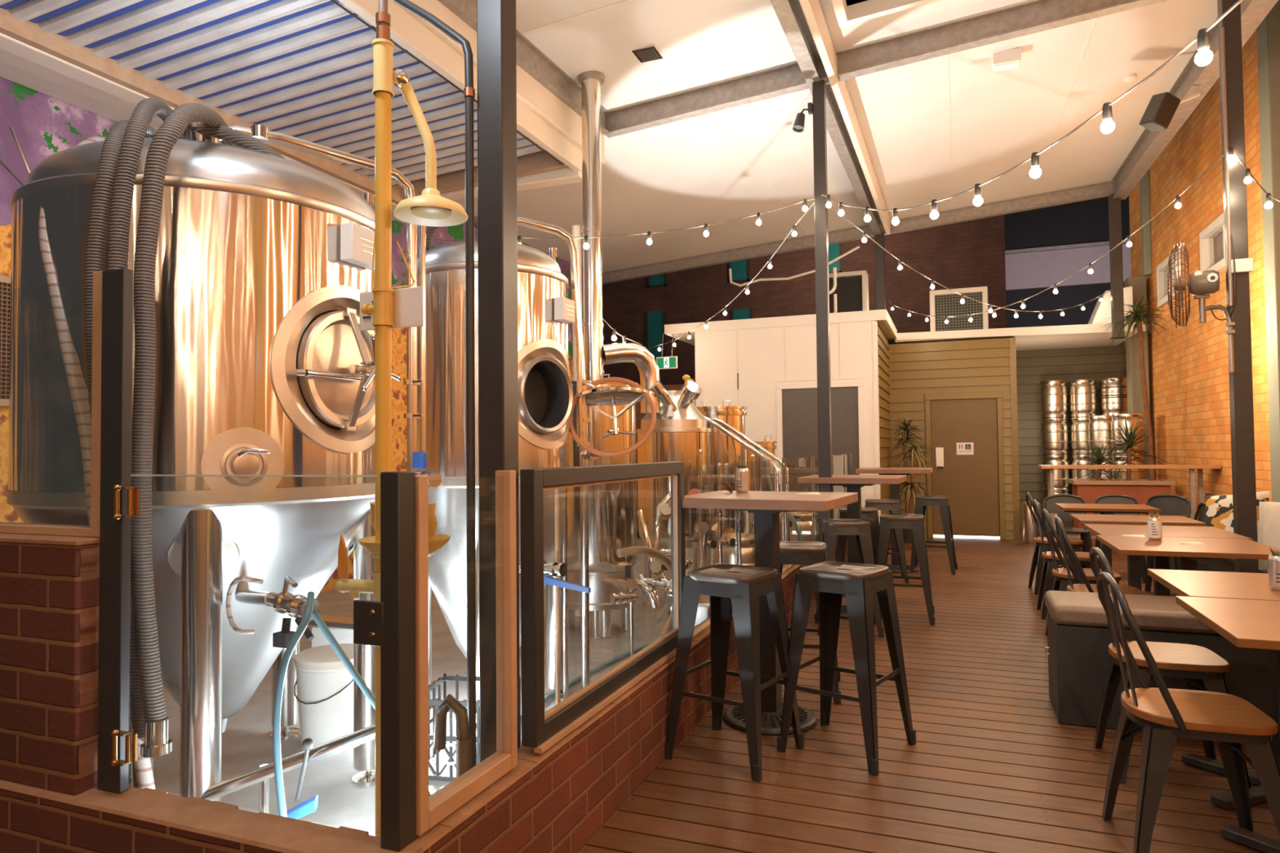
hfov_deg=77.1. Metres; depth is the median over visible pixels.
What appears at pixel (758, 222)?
string lights
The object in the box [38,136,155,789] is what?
hose
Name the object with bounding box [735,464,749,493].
planter
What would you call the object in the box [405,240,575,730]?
tank
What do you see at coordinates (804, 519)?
beer keg
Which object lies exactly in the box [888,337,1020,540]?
wall
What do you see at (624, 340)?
socket
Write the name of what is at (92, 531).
window frame
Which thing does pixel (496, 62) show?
steel post
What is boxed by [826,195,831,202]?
socket
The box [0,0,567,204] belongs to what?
roof
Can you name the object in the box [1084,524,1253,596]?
dining table
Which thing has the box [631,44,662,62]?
ceiling vent
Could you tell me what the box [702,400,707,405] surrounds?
switch box
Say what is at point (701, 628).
glass screen
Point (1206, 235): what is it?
window
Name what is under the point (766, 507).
bar table
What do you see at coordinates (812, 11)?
roof beam
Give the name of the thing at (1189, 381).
wall
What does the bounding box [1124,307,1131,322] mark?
outlet
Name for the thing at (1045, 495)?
beer keg
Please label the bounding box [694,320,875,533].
wall
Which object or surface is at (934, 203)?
socket
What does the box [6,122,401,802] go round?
tank
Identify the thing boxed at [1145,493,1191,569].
chair
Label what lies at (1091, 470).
beer keg
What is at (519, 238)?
socket
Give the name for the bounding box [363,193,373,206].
tube
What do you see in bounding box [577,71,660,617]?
flue pipe
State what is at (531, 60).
roof beam
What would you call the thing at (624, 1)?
trim
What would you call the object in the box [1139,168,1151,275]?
downpipe
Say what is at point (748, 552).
beer keg
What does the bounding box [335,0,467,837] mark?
shower
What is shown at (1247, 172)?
socket
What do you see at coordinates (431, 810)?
window frame
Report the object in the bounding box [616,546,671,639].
hose
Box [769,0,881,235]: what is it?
roof beam
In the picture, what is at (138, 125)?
hose
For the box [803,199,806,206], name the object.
socket
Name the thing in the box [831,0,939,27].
skylight
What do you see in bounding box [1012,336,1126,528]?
wall
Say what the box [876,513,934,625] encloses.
bar stool
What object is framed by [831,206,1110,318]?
string lights
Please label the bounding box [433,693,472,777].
pipe
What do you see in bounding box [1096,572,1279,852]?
dining chair
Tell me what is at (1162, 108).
speaker
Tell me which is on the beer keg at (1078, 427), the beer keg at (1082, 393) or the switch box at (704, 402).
the beer keg at (1082, 393)
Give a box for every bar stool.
[664,564,804,782]
[777,561,915,776]
[779,541,840,704]
[814,518,884,637]
[835,506,879,564]
[865,498,909,583]
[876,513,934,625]
[909,495,957,574]
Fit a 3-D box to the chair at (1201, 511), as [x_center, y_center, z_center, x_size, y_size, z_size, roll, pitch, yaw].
[4.521,1.026,6.740,0.448,0.794,0.430,-1,-2,21]
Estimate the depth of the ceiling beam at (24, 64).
4.73 m
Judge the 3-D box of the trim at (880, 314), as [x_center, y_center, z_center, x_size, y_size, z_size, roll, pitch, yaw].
[3.461,-1.299,10.672,5.920,0.205,2.070,-1,-2,21]
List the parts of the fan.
motor, bracket arm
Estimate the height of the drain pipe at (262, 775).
0.410 m
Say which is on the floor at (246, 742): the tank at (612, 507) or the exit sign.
the tank at (612, 507)
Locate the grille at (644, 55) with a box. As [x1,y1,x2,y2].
[635,48,659,62]
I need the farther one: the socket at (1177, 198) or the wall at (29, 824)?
the socket at (1177, 198)
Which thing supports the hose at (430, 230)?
attached to the tank at (545, 310)
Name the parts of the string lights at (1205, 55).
bulb, bulb, bulb, bulb, bulb, bulb, bulb, bulb, bulb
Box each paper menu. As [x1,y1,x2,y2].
[795,492,821,494]
[1120,534,1145,537]
[1177,542,1204,544]
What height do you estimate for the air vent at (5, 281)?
0.760 m
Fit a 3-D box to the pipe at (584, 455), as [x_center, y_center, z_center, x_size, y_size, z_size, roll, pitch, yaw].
[-0.450,0.154,3.884,0.482,2.346,0.176,0,-2,-22]
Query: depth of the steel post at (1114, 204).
9.97 m
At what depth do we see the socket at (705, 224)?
5.76 m
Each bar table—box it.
[668,490,857,735]
[797,475,906,618]
[855,467,932,573]
[1038,464,1221,538]
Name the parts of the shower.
push handle, inlet arm, eyewash spout, sign plate, arm, spray plate, eyewash spout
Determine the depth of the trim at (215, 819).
1.96 m
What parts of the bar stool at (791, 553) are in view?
leg, leg, seat, foot rail, leg, leg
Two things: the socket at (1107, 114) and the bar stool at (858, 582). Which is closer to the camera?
the socket at (1107, 114)
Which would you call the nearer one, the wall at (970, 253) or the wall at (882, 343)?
the wall at (882, 343)
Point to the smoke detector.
(1131, 77)
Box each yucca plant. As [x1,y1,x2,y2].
[890,417,939,543]
[1075,441,1128,480]
[1092,415,1168,480]
[1102,294,1173,480]
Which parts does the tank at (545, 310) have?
leg, leg, leg, name plate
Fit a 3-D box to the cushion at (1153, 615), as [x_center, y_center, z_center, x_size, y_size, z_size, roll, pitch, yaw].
[2.513,0.857,3.665,1.160,0.090,0.450,-1,-2,21]
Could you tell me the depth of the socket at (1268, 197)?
4.74 m
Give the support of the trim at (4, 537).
on the wall pier
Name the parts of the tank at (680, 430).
leg, yellow knob, leg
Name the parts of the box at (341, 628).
panel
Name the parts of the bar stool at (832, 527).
leg, leg, seat, leg, leg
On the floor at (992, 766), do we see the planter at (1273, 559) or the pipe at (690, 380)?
the pipe at (690, 380)
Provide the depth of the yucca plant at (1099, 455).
10.14 m
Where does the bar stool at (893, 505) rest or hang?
on the floor at (992, 766)
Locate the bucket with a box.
[293,643,353,752]
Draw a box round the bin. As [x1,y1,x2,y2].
[1022,500,1040,543]
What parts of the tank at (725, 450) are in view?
leg, lid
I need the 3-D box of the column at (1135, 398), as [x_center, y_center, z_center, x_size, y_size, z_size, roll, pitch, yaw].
[6.999,-0.283,11.280,0.220,3.620,0.300,-1,-2,21]
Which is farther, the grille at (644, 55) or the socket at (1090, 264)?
the socket at (1090, 264)
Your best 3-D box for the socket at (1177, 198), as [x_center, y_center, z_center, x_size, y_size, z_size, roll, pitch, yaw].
[3.787,-1.599,5.655,0.028,0.052,0.027,-1,-2,21]
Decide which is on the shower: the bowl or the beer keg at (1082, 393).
the bowl
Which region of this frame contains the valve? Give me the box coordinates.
[519,487,591,733]
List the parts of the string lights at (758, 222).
bulb, bulb, bulb, bulb, bulb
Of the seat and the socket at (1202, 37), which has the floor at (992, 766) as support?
the seat
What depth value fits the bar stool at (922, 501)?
8.12 m
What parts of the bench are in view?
backrest, seat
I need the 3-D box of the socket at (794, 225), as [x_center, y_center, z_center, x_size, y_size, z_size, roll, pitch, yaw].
[1.245,-1.599,6.481,0.028,0.052,0.027,-1,-2,21]
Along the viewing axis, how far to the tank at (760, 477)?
7.93 m
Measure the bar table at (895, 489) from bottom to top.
1.050 m
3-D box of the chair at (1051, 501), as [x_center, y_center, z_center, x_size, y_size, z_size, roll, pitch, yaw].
[4.126,1.059,7.755,0.430,0.794,0.448,-1,-2,21]
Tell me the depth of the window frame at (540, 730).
2.54 m
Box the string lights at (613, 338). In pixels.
[602,318,641,345]
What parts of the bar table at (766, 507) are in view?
plate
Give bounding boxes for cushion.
[1044,590,1220,635]
[1204,490,1270,538]
[1257,501,1279,568]
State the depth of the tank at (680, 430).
6.12 m
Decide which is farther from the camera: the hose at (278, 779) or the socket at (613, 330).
the socket at (613, 330)
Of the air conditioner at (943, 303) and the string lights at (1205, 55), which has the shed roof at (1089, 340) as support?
the air conditioner at (943, 303)
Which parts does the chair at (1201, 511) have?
leg, panel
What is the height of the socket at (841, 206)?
0.052 m
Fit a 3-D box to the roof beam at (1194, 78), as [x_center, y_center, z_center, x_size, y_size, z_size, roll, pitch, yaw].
[3.342,-2.917,3.326,0.160,0.687,14.507,-1,-2,21]
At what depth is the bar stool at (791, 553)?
4.11 m
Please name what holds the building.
on the floor at (992, 766)
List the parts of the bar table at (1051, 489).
leg, leg, rail, shelf, leg, leg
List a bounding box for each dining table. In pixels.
[1055,502,1161,568]
[1069,514,1206,590]
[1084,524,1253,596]
[1096,534,1279,570]
[1147,568,1279,809]
[1175,595,1279,852]
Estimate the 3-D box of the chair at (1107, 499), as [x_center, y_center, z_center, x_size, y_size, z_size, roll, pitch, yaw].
[4.554,1.052,7.641,0.430,0.794,0.448,-1,-2,26]
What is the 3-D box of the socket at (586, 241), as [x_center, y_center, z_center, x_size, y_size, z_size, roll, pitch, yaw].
[-0.366,-1.272,5.469,0.028,0.052,0.027,-1,-2,21]
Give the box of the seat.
[1044,590,1272,745]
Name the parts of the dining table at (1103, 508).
frame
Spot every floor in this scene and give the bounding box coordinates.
[131,538,714,835]
[577,514,1279,852]
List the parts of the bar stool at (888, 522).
leg, leg, seat, foot rail, leg, leg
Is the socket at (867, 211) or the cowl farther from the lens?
the cowl
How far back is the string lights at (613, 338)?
6.24 m
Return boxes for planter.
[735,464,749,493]
[1146,510,1162,540]
[1267,547,1279,591]
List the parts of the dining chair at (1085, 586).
seat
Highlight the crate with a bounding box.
[428,673,520,782]
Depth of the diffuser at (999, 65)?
6.24 m
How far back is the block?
5.09 m
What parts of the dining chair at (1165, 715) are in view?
leg, leg, seat, leg, leg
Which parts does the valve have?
blue lever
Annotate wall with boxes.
[0,76,583,592]
[0,788,283,852]
[422,542,847,852]
[602,214,1006,509]
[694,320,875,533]
[877,325,891,539]
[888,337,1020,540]
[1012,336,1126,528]
[1128,29,1271,520]
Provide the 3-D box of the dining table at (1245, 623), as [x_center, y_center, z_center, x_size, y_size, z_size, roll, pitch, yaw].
[2.063,0.940,2.311,0.730,0.745,0.655,-1,-2,21]
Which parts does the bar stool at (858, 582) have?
leg, leg, seat, foot rail, leg, leg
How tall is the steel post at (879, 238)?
1.309 m
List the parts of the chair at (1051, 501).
panel, seat, leg, leg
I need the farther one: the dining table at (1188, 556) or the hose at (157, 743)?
the dining table at (1188, 556)
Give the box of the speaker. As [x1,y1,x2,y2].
[1139,92,1199,132]
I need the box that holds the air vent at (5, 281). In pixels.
[0,275,10,406]
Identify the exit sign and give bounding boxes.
[656,333,677,368]
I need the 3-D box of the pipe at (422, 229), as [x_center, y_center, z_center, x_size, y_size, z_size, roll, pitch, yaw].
[-0.942,0.205,3.483,0.032,2.250,0.031,-1,-2,21]
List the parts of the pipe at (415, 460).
blue lever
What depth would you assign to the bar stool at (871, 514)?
6.58 m
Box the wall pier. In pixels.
[0,542,99,795]
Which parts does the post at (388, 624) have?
latch plate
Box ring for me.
[568,377,656,457]
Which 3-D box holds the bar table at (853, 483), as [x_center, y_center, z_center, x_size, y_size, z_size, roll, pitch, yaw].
[1.645,0.907,6.156,0.720,1.050,0.660,-1,-2,23]
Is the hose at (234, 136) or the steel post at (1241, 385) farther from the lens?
the steel post at (1241, 385)
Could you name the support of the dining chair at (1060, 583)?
on the floor at (992, 766)
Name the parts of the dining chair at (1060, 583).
leg, leg, seat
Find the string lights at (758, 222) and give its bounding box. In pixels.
[391,198,815,248]
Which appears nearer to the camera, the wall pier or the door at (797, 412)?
the wall pier
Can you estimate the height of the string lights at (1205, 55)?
1.376 m
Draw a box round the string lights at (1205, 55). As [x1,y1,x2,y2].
[821,0,1243,225]
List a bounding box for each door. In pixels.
[576,359,649,441]
[776,380,866,541]
[924,391,1005,539]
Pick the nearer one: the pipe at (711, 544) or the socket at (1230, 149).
the socket at (1230, 149)
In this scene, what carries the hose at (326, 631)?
attached to the tank at (265, 364)
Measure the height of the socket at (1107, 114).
0.052 m
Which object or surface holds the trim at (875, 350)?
attached to the wall at (882, 343)
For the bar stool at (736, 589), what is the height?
0.760 m
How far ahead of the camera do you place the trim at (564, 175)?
6.54 m
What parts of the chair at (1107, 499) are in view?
leg, leg, panel, leg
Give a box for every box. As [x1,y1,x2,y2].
[307,615,353,648]
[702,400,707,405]
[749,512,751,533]
[1067,479,1175,546]
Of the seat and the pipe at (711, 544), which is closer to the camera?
the seat
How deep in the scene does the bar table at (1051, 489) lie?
8.58 m
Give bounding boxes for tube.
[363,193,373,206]
[548,247,556,262]
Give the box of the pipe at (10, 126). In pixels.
[0,125,31,186]
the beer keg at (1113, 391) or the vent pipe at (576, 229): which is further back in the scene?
the beer keg at (1113, 391)
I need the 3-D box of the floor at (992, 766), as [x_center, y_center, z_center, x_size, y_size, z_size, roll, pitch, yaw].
[0.486,1.602,9.894,11.600,0.100,25.162,-1,-2,21]
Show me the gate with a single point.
(170, 475)
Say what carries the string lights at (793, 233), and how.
hanging from the steel post at (819, 88)
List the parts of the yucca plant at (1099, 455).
stem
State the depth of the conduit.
5.14 m
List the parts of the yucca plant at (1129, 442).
stem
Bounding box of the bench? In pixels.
[1168,493,1267,573]
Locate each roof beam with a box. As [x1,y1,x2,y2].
[437,0,608,133]
[602,180,1116,284]
[604,0,1167,137]
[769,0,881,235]
[799,0,890,234]
[1111,0,1278,199]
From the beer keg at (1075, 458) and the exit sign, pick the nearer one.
the exit sign
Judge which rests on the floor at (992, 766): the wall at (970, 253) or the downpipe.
the wall at (970, 253)
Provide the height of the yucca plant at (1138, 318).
2.367 m
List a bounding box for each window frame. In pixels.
[0,271,102,537]
[414,470,517,835]
[520,461,685,753]
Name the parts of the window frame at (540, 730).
timber sill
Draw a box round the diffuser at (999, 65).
[995,61,1017,71]
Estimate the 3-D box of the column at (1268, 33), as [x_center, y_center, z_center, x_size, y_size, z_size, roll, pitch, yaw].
[5.228,-1.092,6.574,0.120,5.000,0.250,-1,-2,21]
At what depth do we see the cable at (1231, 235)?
5.11 m
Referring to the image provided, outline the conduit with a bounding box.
[1220,26,1233,306]
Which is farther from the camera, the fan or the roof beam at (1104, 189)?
the roof beam at (1104, 189)
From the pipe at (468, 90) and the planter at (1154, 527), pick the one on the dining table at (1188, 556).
the planter at (1154, 527)
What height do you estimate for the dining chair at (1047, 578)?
0.861 m
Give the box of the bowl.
[358,533,450,556]
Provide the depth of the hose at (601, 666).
4.47 m
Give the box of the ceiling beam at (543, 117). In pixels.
[337,0,604,171]
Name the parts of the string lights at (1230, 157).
bulb, bulb, bulb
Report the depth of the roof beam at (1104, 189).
11.13 m
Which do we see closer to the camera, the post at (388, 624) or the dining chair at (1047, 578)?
the post at (388, 624)
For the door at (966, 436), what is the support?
in the wall at (916, 370)
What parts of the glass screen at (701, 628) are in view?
rail, pane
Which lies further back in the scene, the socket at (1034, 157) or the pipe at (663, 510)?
the pipe at (663, 510)
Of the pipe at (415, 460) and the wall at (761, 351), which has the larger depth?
the wall at (761, 351)
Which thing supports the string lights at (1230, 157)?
hanging from the steel post at (1241, 385)
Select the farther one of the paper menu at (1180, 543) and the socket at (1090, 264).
the socket at (1090, 264)
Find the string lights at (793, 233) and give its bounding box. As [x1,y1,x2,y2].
[647,202,813,351]
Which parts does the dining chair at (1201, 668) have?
leg, leg, seat, leg, leg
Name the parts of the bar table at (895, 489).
plate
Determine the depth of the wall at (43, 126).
4.99 m
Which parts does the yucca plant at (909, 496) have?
stem, pot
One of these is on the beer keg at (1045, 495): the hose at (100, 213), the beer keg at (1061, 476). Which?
the beer keg at (1061, 476)
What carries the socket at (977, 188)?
attached to the string lights at (1205, 55)
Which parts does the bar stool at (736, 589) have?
leg, leg, seat, foot rail, leg, leg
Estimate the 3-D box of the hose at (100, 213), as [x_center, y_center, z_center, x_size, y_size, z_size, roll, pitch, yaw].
[-1.651,0.117,2.697,0.144,2.385,0.887,0,-2,-18]
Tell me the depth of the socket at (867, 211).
4.83 m
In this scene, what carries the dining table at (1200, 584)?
on the floor at (992, 766)
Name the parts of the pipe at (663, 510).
casing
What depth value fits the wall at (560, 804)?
2.66 m
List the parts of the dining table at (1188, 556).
frame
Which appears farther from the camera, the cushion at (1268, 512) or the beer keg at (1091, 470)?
the beer keg at (1091, 470)
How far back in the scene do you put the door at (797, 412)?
10.06 m
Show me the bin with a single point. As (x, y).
(1028, 535)
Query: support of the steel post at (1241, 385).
on the floor at (992, 766)
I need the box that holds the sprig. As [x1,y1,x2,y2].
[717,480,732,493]
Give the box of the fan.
[1167,240,1235,373]
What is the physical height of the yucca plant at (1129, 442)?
0.952 m
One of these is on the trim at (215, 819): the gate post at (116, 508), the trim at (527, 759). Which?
the gate post at (116, 508)
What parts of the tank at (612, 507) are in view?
leg, stub leg, leg, lid, lid handle, stub leg, stub leg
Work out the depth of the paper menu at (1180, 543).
4.19 m
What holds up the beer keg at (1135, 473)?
on the beer keg
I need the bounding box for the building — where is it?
[1004,195,1131,328]
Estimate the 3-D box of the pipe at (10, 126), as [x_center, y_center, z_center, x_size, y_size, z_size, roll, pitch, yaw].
[-2.442,-0.996,3.182,0.158,0.445,1.010,1,-2,-42]
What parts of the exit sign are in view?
white panel, green panel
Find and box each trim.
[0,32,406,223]
[0,533,99,546]
[0,779,422,852]
[378,541,819,852]
[440,166,582,200]
[524,0,1096,235]
[664,309,1145,345]
[737,322,862,405]
[872,320,880,524]
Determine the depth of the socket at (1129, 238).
6.22 m
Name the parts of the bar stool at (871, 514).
leg, leg, seat, leg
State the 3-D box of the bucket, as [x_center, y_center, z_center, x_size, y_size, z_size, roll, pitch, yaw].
[-1.290,1.139,3.381,0.310,0.384,0.313,-1,-2,21]
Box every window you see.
[1156,251,1177,307]
[1199,212,1225,271]
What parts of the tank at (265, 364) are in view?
leg, leg, valve lever, hinge arm, manway door, name plate, leg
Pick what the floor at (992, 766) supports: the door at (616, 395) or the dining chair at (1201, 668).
the dining chair at (1201, 668)
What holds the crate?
on the floor at (246, 742)
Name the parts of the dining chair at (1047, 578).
leg, leg, seat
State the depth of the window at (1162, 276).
10.53 m
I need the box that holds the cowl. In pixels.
[1088,286,1133,324]
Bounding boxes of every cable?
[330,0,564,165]
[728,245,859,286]
[1209,235,1235,320]
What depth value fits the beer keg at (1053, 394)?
12.10 m
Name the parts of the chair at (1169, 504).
leg, panel, leg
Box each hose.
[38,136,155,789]
[84,120,156,786]
[106,97,186,787]
[130,102,240,757]
[183,120,286,159]
[272,591,314,817]
[311,610,431,796]
[426,214,477,251]
[520,642,652,719]
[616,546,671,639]
[758,449,802,541]
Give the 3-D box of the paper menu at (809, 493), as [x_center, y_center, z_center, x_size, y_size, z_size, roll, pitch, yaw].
[0.802,0.318,3.826,0.120,0.008,0.060,-1,-2,10]
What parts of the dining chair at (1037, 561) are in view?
leg, leg, seat, leg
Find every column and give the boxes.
[1124,275,1150,479]
[1256,0,1279,502]
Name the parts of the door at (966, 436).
push plate, symbol panel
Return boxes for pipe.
[0,125,31,186]
[200,724,375,819]
[227,124,441,487]
[391,0,476,767]
[418,225,426,471]
[433,693,472,777]
[517,216,599,688]
[572,225,582,616]
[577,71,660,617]
[636,490,710,626]
[688,377,695,406]
[697,449,792,564]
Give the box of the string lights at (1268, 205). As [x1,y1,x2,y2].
[1235,154,1279,208]
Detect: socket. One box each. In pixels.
[517,235,521,244]
[584,235,588,244]
[612,328,615,335]
[622,335,626,342]
[647,231,651,239]
[704,223,707,231]
[756,212,760,220]
[792,224,795,231]
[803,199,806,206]
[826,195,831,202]
[839,202,843,210]
[865,206,870,215]
[893,208,897,217]
[931,199,937,211]
[973,183,981,197]
[1031,151,1039,168]
[1088,262,1092,269]
[1102,102,1112,121]
[1127,235,1131,242]
[1175,195,1180,203]
[1196,27,1209,51]
[1228,146,1233,155]
[1244,168,1250,177]
[1265,192,1271,202]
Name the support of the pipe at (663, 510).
on the floor at (246, 742)
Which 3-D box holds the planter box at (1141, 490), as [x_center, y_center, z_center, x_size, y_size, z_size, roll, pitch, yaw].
[6.044,1.089,10.117,1.080,0.830,0.580,-1,-2,21]
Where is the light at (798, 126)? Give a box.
[791,102,813,133]
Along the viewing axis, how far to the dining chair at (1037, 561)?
6.93 m
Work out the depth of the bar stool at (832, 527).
5.48 m
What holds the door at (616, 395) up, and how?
attached to the tank at (545, 310)
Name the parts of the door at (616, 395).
lid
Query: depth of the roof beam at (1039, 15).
5.90 m
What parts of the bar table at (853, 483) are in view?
plate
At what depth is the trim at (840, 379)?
10.19 m
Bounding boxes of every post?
[97,268,139,793]
[353,471,415,851]
[476,0,519,762]
[812,80,832,542]
[874,232,885,310]
[1108,195,1125,339]
[1217,0,1258,573]
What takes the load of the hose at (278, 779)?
attached to the tank at (265, 364)
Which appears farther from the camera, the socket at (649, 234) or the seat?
the socket at (649, 234)
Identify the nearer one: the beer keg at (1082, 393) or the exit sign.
the exit sign
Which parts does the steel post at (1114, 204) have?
plate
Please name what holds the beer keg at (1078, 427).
on the beer keg at (1075, 458)
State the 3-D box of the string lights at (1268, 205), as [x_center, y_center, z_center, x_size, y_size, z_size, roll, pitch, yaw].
[3.595,-1.471,3.626,0.118,0.627,3.051,-1,-2,6]
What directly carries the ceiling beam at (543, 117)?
attached to the roof at (303, 69)
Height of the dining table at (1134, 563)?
0.745 m
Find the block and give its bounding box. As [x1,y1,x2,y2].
[1231,257,1253,273]
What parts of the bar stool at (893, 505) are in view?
leg, seat, foot rail, leg, leg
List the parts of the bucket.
lid, handle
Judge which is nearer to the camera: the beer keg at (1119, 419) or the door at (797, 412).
the door at (797, 412)
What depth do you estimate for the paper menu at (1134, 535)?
4.56 m
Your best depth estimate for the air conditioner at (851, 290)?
12.30 m
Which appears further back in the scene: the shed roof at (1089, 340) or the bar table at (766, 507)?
the shed roof at (1089, 340)
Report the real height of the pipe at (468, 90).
2.851 m
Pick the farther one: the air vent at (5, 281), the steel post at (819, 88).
the steel post at (819, 88)
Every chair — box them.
[1025,492,1083,595]
[1032,499,1099,619]
[1041,508,1120,635]
[1043,493,1092,552]
[1054,516,1145,595]
[1088,546,1250,787]
[1094,493,1146,583]
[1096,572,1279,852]
[1144,502,1205,591]
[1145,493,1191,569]
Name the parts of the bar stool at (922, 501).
leg, leg, seat, foot rail, leg, leg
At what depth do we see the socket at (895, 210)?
4.34 m
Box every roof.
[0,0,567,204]
[670,320,1137,351]
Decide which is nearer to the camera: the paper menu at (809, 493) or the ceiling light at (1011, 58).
the paper menu at (809, 493)
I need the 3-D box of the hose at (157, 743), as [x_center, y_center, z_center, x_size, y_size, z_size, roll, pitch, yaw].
[-1.419,-0.075,2.646,0.132,1.981,0.872,0,-2,-7]
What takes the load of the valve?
attached to the tank at (545, 310)
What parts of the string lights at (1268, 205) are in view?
bulb, bulb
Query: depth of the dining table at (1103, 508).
6.77 m
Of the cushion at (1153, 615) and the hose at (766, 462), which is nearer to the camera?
the cushion at (1153, 615)
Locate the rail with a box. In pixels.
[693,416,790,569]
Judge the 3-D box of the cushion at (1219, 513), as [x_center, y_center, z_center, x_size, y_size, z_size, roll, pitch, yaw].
[4.457,0.701,6.021,0.249,0.450,0.486,0,-2,-27]
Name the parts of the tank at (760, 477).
leg, lid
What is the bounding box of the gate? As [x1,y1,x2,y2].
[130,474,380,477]
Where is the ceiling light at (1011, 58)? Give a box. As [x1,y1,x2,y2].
[991,47,1021,71]
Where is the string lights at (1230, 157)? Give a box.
[888,146,1234,323]
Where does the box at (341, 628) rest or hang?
on the floor at (246, 742)
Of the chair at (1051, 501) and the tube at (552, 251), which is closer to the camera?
the tube at (552, 251)
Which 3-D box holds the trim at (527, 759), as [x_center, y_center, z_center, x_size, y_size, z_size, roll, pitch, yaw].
[1.010,1.052,5.757,0.101,0.014,8.500,-1,-2,21]
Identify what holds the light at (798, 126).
attached to the steel post at (819, 88)
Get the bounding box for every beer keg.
[712,533,755,566]
[781,511,818,564]
[1039,380,1067,417]
[1040,417,1069,455]
[1040,455,1070,493]
[1041,492,1069,518]
[1068,379,1097,417]
[1069,417,1089,454]
[1070,454,1090,485]
[1087,415,1113,455]
[1088,455,1113,479]
[1100,377,1127,415]
[1110,413,1144,455]
[1111,455,1145,479]
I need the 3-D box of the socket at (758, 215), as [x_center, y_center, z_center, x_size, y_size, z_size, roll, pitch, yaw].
[0.873,-1.546,5.910,0.028,0.052,0.027,-1,-2,21]
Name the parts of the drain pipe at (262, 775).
blue lever, knob rod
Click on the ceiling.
(688, 172)
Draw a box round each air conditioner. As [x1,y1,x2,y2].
[828,270,869,313]
[929,286,988,331]
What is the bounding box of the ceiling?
[453,0,1217,272]
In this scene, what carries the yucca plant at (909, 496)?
on the floor at (992, 766)
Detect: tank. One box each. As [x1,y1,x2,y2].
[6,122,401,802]
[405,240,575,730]
[567,373,638,639]
[636,374,711,605]
[695,400,746,568]
[745,435,776,533]
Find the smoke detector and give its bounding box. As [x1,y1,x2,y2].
[1123,73,1136,82]
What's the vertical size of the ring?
0.398 m
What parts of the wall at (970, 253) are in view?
pane, pane, pane, pane, pane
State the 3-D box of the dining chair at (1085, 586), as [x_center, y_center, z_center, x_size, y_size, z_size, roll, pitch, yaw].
[2.611,0.946,4.538,0.451,0.861,0.390,-1,-2,21]
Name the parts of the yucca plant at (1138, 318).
stem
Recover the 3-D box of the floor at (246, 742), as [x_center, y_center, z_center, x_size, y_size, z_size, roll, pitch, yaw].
[-0.968,1.479,6.709,4.430,0.110,8.760,-1,-2,21]
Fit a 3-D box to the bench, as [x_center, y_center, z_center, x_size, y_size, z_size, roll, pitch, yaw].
[3.912,0.958,4.348,0.460,0.800,7.400,-1,-2,21]

